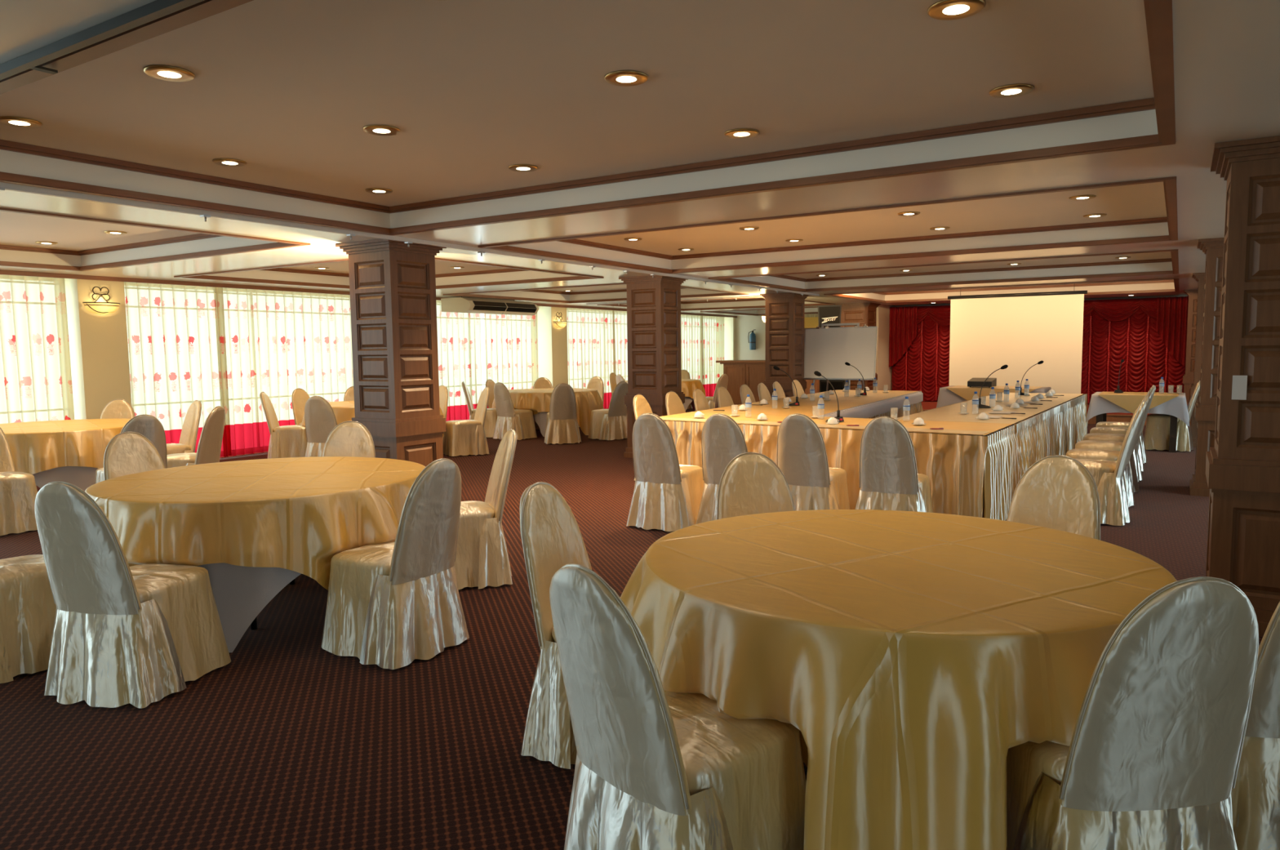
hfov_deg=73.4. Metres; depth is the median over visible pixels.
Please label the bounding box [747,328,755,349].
fire extinguisher
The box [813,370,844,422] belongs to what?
gooseneck microphone
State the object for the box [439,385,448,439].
banquet chair
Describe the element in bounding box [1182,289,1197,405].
column
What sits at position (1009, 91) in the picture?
recessed light
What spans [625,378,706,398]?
tablecloth
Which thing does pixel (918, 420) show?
cup
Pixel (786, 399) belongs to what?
cup
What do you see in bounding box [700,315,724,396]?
curtain
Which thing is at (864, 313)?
column
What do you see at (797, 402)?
gooseneck microphone
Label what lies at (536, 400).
tablecloth
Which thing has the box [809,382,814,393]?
water bottle
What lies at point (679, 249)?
recessed light
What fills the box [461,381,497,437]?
banquet chair
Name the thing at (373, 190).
recessed light
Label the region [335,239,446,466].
column
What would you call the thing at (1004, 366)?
gooseneck microphone
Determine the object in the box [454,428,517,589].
banquet chair
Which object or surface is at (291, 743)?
floor
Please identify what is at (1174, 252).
trim
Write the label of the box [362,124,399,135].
recessed light
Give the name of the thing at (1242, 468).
column
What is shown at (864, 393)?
gooseneck microphone
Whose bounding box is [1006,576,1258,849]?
banquet chair
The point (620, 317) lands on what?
curtain
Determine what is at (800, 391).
banquet chair
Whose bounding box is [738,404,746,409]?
cup
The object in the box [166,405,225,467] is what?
banquet chair
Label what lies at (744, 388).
banquet chair
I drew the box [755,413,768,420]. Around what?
teacup
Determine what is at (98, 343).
wall
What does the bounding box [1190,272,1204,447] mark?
column
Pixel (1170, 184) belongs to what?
trim
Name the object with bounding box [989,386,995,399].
water bottle
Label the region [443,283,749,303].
trim
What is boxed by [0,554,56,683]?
banquet chair
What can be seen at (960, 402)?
drinking glass
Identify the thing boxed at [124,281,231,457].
curtain
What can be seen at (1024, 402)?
paper sheet
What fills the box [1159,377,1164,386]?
water bottle
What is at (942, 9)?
recessed light
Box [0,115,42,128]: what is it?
recessed light
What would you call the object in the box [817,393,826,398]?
teacup
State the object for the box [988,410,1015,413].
paper sheet
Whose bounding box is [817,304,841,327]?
loudspeaker
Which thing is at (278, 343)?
curtain
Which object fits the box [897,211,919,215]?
recessed light
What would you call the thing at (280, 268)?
trim
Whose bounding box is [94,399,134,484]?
banquet chair
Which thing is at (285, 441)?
banquet chair
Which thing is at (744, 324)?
wall
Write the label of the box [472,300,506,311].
grille
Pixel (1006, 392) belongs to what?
water bottle
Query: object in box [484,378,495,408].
banquet chair
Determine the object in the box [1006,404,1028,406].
paper sheet
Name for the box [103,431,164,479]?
banquet chair
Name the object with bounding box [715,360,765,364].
countertop
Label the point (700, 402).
banquet chair
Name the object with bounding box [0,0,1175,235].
trim
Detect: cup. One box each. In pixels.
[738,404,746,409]
[760,399,767,403]
[784,396,791,401]
[827,417,837,423]
[913,417,924,424]
[977,412,988,418]
[1031,395,1039,400]
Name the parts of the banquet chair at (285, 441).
backrest, seat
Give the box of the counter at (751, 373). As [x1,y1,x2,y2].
[715,360,819,404]
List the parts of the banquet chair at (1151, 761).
seat, backrest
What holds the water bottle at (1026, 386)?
on the conference table at (1054, 428)
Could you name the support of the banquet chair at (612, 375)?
on the floor at (291, 743)
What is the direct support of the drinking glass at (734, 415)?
on the conference table at (956, 465)
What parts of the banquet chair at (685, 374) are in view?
backrest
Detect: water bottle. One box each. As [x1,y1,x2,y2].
[745,394,751,417]
[772,388,777,408]
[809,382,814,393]
[817,395,824,418]
[844,380,848,391]
[872,377,877,392]
[902,395,910,421]
[972,391,978,410]
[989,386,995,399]
[1003,383,1009,402]
[1014,380,1020,395]
[1023,378,1029,395]
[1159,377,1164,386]
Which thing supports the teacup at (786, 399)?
on the conference table at (873, 405)
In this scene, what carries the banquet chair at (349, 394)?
on the floor at (291, 743)
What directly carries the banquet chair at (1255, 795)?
on the floor at (291, 743)
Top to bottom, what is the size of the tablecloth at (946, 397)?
0.470 m
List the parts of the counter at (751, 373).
panel, panel, panel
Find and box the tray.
[803,377,873,379]
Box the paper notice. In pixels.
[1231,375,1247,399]
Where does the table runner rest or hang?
on the conference table at (956, 465)
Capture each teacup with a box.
[693,411,704,417]
[737,404,748,410]
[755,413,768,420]
[759,399,768,404]
[782,396,792,402]
[800,393,808,398]
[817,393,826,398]
[826,390,835,394]
[826,417,839,424]
[911,417,925,425]
[976,412,990,419]
[991,404,1003,410]
[1009,402,1020,408]
[1015,398,1024,404]
[1029,395,1039,401]
[1035,393,1044,398]
[1044,391,1053,395]
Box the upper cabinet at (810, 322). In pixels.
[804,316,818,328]
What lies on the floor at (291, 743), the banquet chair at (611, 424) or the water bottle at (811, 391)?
the banquet chair at (611, 424)
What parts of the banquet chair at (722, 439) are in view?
backrest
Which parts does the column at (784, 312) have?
belt moulding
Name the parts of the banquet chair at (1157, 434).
seat, backrest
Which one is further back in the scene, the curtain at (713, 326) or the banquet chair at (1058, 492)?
the curtain at (713, 326)
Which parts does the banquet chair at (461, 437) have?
seat, backrest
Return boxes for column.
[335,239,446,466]
[618,275,688,457]
[760,292,809,399]
[835,302,880,390]
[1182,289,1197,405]
[1189,237,1224,496]
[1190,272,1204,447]
[1205,135,1279,636]
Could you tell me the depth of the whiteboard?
15.28 m
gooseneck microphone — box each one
[773,365,799,405]
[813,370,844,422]
[844,362,866,395]
[976,364,1008,408]
[1017,360,1043,395]
[1114,359,1124,392]
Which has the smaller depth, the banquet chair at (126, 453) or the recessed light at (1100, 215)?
the banquet chair at (126, 453)
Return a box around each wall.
[64,278,735,457]
[735,313,817,359]
[875,295,1187,390]
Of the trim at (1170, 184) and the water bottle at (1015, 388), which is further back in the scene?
the water bottle at (1015, 388)
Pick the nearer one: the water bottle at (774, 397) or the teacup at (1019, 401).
the water bottle at (774, 397)
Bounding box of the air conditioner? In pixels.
[440,296,538,315]
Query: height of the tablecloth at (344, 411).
0.744 m
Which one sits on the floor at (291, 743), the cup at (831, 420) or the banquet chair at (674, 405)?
the banquet chair at (674, 405)
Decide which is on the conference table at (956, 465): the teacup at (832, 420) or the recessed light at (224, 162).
the teacup at (832, 420)
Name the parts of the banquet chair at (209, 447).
seat, backrest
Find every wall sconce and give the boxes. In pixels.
[82,286,119,314]
[553,311,567,328]
[761,315,765,322]
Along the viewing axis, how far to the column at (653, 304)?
11.42 m
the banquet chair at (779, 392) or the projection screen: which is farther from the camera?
the projection screen
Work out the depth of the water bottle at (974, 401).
8.58 m
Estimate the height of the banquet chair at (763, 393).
0.957 m
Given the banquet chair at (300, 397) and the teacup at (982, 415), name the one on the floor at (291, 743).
the banquet chair at (300, 397)
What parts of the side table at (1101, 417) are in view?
leg, leg, leg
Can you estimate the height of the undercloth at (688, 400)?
0.737 m
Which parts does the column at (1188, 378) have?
belt moulding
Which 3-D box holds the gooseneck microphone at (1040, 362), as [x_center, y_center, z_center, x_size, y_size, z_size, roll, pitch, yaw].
[5.362,-0.646,11.769,0.307,0.472,0.102,1,5,15]
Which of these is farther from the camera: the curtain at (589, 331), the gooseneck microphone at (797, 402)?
the curtain at (589, 331)
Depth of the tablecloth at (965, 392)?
14.08 m
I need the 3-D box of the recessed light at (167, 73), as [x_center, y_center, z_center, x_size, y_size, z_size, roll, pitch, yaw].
[-1.950,-1.455,3.557,0.190,0.011,0.190,2,6,32]
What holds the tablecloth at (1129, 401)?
on the tablecloth at (1177, 406)
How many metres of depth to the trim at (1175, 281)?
16.34 m
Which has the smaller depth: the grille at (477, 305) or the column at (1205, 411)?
the column at (1205, 411)
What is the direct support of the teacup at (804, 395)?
on the conference table at (873, 405)
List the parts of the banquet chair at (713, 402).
seat, backrest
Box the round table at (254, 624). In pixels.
[250,578,294,630]
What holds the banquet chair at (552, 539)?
on the floor at (291, 743)
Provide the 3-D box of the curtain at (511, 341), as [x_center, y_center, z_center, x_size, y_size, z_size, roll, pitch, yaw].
[-2.539,-1.224,17.168,0.127,2.355,1.643,2,6,32]
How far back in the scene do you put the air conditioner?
15.13 m
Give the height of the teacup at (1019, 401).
0.064 m
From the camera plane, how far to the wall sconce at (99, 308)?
10.36 m
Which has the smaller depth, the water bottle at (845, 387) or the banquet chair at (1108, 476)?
the banquet chair at (1108, 476)
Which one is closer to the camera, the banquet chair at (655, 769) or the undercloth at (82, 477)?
the banquet chair at (655, 769)
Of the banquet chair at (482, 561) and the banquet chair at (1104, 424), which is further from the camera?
the banquet chair at (1104, 424)
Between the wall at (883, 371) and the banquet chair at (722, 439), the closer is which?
the banquet chair at (722, 439)
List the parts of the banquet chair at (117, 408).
backrest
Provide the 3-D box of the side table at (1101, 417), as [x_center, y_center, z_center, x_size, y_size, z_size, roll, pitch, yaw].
[6.972,-0.053,12.024,1.080,0.752,0.820,2,6,32]
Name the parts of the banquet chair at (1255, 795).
backrest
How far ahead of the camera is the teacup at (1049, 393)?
11.43 m
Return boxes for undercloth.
[32,466,97,491]
[196,562,301,652]
[533,411,547,436]
[683,396,694,410]
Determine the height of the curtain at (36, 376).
2.355 m
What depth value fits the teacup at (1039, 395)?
10.94 m
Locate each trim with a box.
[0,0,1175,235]
[0,207,310,271]
[0,269,737,317]
[173,257,604,288]
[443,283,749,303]
[478,176,1177,273]
[597,297,835,311]
[699,306,817,315]
[708,248,1178,292]
[823,277,1179,302]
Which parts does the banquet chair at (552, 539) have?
backrest, seat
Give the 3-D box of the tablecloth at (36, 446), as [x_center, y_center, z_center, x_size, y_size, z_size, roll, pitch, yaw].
[-5.903,0.373,8.726,1.940,0.743,1.942,2,6,32]
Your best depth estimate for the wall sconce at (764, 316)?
15.46 m
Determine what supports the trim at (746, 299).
attached to the ceiling
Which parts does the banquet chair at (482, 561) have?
seat, backrest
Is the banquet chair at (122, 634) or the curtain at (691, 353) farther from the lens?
the curtain at (691, 353)
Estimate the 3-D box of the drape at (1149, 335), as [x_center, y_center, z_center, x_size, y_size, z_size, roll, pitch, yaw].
[8.413,-1.563,18.674,5.940,2.190,0.230,2,6,32]
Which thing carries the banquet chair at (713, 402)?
on the floor at (291, 743)
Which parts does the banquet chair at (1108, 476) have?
seat, backrest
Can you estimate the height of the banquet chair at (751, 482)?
0.957 m
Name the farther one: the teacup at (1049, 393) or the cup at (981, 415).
the teacup at (1049, 393)
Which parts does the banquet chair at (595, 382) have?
backrest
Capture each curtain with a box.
[0,274,74,423]
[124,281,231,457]
[215,287,353,457]
[435,300,482,421]
[484,313,537,408]
[566,307,616,408]
[612,310,627,380]
[680,314,704,388]
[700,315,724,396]
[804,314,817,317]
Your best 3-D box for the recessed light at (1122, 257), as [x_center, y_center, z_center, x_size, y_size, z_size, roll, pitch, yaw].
[6.512,-2.255,11.572,0.190,0.011,0.190,2,6,32]
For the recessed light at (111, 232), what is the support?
in the ceiling
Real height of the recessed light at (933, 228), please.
0.011 m
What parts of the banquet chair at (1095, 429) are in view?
seat, backrest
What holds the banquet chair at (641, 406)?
on the floor at (291, 743)
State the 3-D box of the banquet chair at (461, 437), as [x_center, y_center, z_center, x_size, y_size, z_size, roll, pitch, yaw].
[-2.462,-0.061,12.218,0.673,0.957,0.573,-4,6,-32]
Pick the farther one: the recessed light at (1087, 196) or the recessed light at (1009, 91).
the recessed light at (1087, 196)
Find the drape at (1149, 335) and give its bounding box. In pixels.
[888,296,1188,404]
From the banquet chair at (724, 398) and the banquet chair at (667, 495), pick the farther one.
the banquet chair at (724, 398)
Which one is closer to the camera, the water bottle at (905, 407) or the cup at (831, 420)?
the cup at (831, 420)
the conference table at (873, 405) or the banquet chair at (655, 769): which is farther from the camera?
the conference table at (873, 405)
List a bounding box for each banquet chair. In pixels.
[0,426,37,535]
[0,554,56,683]
[35,480,231,708]
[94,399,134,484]
[95,413,167,483]
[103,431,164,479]
[166,400,201,454]
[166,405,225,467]
[259,391,307,458]
[291,387,310,425]
[304,395,337,457]
[320,457,469,669]
[322,420,375,457]
[343,386,354,400]
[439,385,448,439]
[442,386,489,456]
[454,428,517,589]
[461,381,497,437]
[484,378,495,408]
[493,382,537,439]
[519,481,591,768]
[533,377,552,430]
[544,382,581,444]
[549,563,806,849]
[577,376,604,426]
[588,381,627,440]
[609,372,617,394]
[616,373,625,384]
[626,413,703,531]
[632,394,652,480]
[665,391,685,415]
[681,369,692,408]
[693,388,710,410]
[694,373,728,411]
[695,413,747,524]
[716,386,733,407]
[716,452,795,519]
[740,384,755,404]
[757,382,771,400]
[773,381,786,398]
[777,413,849,511]
[791,379,804,395]
[854,416,933,512]
[1006,454,1100,540]
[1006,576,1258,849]
[1065,400,1146,506]
[1075,395,1150,494]
[1075,405,1143,525]
[1082,391,1152,482]
[1089,387,1154,471]
[1096,385,1155,463]
[1143,380,1199,451]
[1231,601,1279,849]
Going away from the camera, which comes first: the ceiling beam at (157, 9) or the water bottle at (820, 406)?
the ceiling beam at (157, 9)
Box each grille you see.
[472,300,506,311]
[506,302,537,312]
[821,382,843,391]
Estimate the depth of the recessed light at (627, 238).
9.03 m
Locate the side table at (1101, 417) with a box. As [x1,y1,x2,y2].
[1095,413,1177,452]
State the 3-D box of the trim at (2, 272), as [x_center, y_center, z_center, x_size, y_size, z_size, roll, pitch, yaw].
[-4.331,-2.111,13.910,0.040,0.049,27.600,2,6,32]
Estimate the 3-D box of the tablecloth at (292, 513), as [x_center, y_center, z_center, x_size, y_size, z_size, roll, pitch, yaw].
[-2.143,0.658,4.968,1.944,0.744,1.940,-1,5,-4]
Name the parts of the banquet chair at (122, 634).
backrest, seat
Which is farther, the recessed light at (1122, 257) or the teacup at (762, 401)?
the recessed light at (1122, 257)
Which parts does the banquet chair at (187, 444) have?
seat, backrest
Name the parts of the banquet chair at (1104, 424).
seat, backrest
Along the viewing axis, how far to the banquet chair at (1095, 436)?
9.10 m
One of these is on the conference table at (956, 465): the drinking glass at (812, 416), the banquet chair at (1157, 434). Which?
the drinking glass at (812, 416)
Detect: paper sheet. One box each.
[976,415,1002,417]
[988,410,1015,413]
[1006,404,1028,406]
[1023,401,1037,403]
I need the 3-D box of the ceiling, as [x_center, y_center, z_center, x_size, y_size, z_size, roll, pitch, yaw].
[2.045,-2.062,9.899,16.480,0.400,28.300,2,6,32]
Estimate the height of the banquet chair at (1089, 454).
0.957 m
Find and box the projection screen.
[947,288,1087,393]
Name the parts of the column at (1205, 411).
belt moulding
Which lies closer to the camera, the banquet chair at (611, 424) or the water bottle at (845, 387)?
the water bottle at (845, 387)
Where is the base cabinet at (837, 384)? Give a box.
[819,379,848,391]
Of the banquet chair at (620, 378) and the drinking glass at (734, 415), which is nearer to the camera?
the drinking glass at (734, 415)
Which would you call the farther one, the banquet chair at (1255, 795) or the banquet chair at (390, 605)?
the banquet chair at (390, 605)
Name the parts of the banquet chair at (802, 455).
backrest, seat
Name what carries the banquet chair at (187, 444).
on the floor at (291, 743)
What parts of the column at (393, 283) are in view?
belt moulding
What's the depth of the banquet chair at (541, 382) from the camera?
16.35 m
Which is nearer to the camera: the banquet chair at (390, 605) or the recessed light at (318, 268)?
the banquet chair at (390, 605)
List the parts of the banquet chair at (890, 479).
backrest, seat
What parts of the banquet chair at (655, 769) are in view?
backrest, seat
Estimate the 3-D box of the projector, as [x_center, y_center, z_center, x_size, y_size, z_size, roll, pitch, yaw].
[5.725,-0.710,14.362,0.400,0.150,0.342,2,6,32]
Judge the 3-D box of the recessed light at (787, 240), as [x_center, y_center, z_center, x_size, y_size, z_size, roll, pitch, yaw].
[1.673,-2.000,9.309,0.190,0.011,0.190,2,6,32]
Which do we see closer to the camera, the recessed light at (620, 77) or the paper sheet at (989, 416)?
the recessed light at (620, 77)
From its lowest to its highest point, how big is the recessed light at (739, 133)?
0.011 m
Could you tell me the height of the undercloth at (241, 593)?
0.739 m
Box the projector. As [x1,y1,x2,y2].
[967,377,996,387]
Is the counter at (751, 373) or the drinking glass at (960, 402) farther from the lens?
the counter at (751, 373)
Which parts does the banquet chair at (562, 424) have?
seat, backrest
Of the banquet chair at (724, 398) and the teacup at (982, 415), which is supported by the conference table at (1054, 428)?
the teacup at (982, 415)
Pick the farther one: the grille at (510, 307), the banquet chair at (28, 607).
the grille at (510, 307)
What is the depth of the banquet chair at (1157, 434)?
11.64 m
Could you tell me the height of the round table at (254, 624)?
0.745 m
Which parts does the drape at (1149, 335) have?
gathered cord, gathered cord, gathered cord, gathered cord, gathered cord, gathered cord, gathered cord, gathered cord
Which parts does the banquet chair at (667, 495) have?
backrest, seat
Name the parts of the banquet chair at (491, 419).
backrest, seat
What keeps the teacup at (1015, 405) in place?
on the conference table at (1054, 428)
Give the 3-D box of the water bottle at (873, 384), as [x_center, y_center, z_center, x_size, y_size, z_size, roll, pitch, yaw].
[3.519,-0.595,12.844,0.064,0.226,0.064,0,5,12]
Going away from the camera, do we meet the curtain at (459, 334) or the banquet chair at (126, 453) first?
the banquet chair at (126, 453)
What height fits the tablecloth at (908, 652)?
0.744 m
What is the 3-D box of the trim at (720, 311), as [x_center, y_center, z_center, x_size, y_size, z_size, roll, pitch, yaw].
[4.153,-3.075,22.459,3.970,0.213,3.520,2,6,32]
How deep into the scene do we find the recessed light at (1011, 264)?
12.26 m
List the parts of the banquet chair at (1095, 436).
seat, backrest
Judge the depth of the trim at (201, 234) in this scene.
8.52 m
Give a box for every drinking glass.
[728,404,739,416]
[810,405,821,417]
[958,402,968,413]
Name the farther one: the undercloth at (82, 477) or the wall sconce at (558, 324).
the wall sconce at (558, 324)
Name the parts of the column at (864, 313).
belt moulding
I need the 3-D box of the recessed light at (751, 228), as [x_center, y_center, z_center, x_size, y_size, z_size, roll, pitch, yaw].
[1.062,-1.908,8.339,0.190,0.011,0.190,2,6,32]
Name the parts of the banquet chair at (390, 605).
seat, backrest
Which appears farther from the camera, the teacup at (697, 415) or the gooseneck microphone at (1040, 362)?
the gooseneck microphone at (1040, 362)
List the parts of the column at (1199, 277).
belt moulding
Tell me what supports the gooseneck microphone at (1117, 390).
on the tablecloth at (1129, 401)
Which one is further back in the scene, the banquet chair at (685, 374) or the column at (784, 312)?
the banquet chair at (685, 374)
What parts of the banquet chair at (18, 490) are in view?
backrest, seat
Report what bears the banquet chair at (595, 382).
on the floor at (291, 743)
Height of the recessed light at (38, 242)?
0.011 m
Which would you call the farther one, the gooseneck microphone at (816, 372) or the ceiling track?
the ceiling track
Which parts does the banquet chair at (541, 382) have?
seat, backrest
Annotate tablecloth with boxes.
[0,418,130,474]
[84,456,425,590]
[302,400,444,436]
[492,387,603,435]
[620,509,1176,849]
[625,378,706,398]
[936,385,1051,408]
[946,385,1043,399]
[1085,391,1189,426]
[1097,391,1178,413]
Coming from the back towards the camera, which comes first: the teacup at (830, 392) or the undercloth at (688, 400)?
the undercloth at (688, 400)
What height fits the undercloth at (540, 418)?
0.738 m
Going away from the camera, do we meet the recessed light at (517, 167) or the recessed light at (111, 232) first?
the recessed light at (517, 167)
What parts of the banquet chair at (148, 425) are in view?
seat, backrest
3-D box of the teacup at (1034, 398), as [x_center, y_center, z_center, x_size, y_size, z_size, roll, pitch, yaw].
[4.810,-0.320,10.456,0.124,0.064,0.124,-4,6,-30]
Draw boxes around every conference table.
[659,411,1018,520]
[689,389,923,418]
[896,392,1088,480]
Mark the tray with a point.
(803, 378)
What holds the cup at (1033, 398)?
on the teacup at (1034, 398)
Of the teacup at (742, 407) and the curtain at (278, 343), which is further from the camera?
the curtain at (278, 343)
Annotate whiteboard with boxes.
[803,322,878,391]
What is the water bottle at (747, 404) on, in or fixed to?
on the conference table at (956, 465)
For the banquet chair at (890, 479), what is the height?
0.957 m
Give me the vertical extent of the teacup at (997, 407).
0.064 m
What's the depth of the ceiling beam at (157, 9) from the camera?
2.54 m
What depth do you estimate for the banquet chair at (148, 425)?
7.35 m
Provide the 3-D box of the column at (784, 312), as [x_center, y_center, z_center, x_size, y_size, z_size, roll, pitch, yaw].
[2.616,-1.141,15.495,0.680,2.419,0.680,2,6,32]
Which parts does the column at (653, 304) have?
belt moulding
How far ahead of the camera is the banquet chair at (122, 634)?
3.56 m
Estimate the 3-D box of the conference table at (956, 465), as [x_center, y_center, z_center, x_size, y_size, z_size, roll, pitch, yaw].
[1.605,0.346,8.009,3.444,0.756,1.252,3,6,35]
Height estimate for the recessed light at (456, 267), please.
0.011 m
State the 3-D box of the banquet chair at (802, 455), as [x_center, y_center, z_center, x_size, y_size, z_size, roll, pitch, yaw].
[1.371,0.364,6.829,0.611,0.957,0.692,2,6,32]
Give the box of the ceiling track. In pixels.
[586,295,762,305]
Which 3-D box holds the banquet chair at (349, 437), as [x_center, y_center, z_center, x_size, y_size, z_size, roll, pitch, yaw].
[-2.141,0.471,6.075,0.586,0.957,0.673,0,5,3]
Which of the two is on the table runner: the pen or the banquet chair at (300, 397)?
the pen
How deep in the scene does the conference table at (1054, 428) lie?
9.24 m
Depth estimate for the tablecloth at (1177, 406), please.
11.52 m
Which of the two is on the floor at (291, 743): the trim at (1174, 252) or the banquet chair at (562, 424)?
the banquet chair at (562, 424)
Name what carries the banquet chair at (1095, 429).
on the floor at (291, 743)
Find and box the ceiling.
[0,0,1279,315]
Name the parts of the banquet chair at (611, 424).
seat, backrest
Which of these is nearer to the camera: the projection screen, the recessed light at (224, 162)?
the recessed light at (224, 162)
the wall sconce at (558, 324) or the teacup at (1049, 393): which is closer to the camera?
the teacup at (1049, 393)
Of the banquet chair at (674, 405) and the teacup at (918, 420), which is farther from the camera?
the banquet chair at (674, 405)
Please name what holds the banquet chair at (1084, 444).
on the floor at (291, 743)
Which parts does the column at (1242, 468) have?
belt moulding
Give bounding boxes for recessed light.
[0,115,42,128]
[35,240,57,244]
[103,230,127,234]
[142,64,195,81]
[212,158,247,166]
[314,266,328,269]
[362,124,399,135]
[364,187,392,194]
[450,266,464,268]
[508,164,537,172]
[604,70,648,85]
[624,237,642,240]
[678,248,693,250]
[724,128,759,138]
[739,226,759,230]
[785,239,803,241]
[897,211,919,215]
[927,0,985,19]
[929,226,950,230]
[989,83,1034,97]
[1007,262,1021,265]
[1069,194,1096,199]
[1083,213,1106,217]
[1115,256,1130,258]
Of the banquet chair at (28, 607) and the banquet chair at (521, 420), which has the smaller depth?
the banquet chair at (28, 607)
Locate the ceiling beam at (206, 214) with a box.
[0,182,819,296]
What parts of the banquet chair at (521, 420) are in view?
backrest, seat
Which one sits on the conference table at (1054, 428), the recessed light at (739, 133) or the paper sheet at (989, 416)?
the paper sheet at (989, 416)
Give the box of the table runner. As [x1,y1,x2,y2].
[660,417,990,435]
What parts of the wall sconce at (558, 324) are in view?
lamp shade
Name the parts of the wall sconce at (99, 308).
lamp shade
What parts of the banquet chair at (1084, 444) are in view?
seat, backrest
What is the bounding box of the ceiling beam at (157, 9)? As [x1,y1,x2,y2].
[0,0,204,79]
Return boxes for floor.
[0,408,1262,849]
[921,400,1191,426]
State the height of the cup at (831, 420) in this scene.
0.056 m
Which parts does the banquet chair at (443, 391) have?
backrest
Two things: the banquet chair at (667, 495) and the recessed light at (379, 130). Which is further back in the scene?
the banquet chair at (667, 495)
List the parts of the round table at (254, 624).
leg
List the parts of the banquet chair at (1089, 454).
seat, backrest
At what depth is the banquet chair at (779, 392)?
12.93 m
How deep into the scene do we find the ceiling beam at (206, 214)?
6.47 m
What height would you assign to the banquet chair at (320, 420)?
0.957 m
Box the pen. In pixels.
[930,427,943,429]
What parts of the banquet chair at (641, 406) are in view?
backrest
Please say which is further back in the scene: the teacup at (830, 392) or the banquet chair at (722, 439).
the teacup at (830, 392)
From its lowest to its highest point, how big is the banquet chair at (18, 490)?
0.957 m

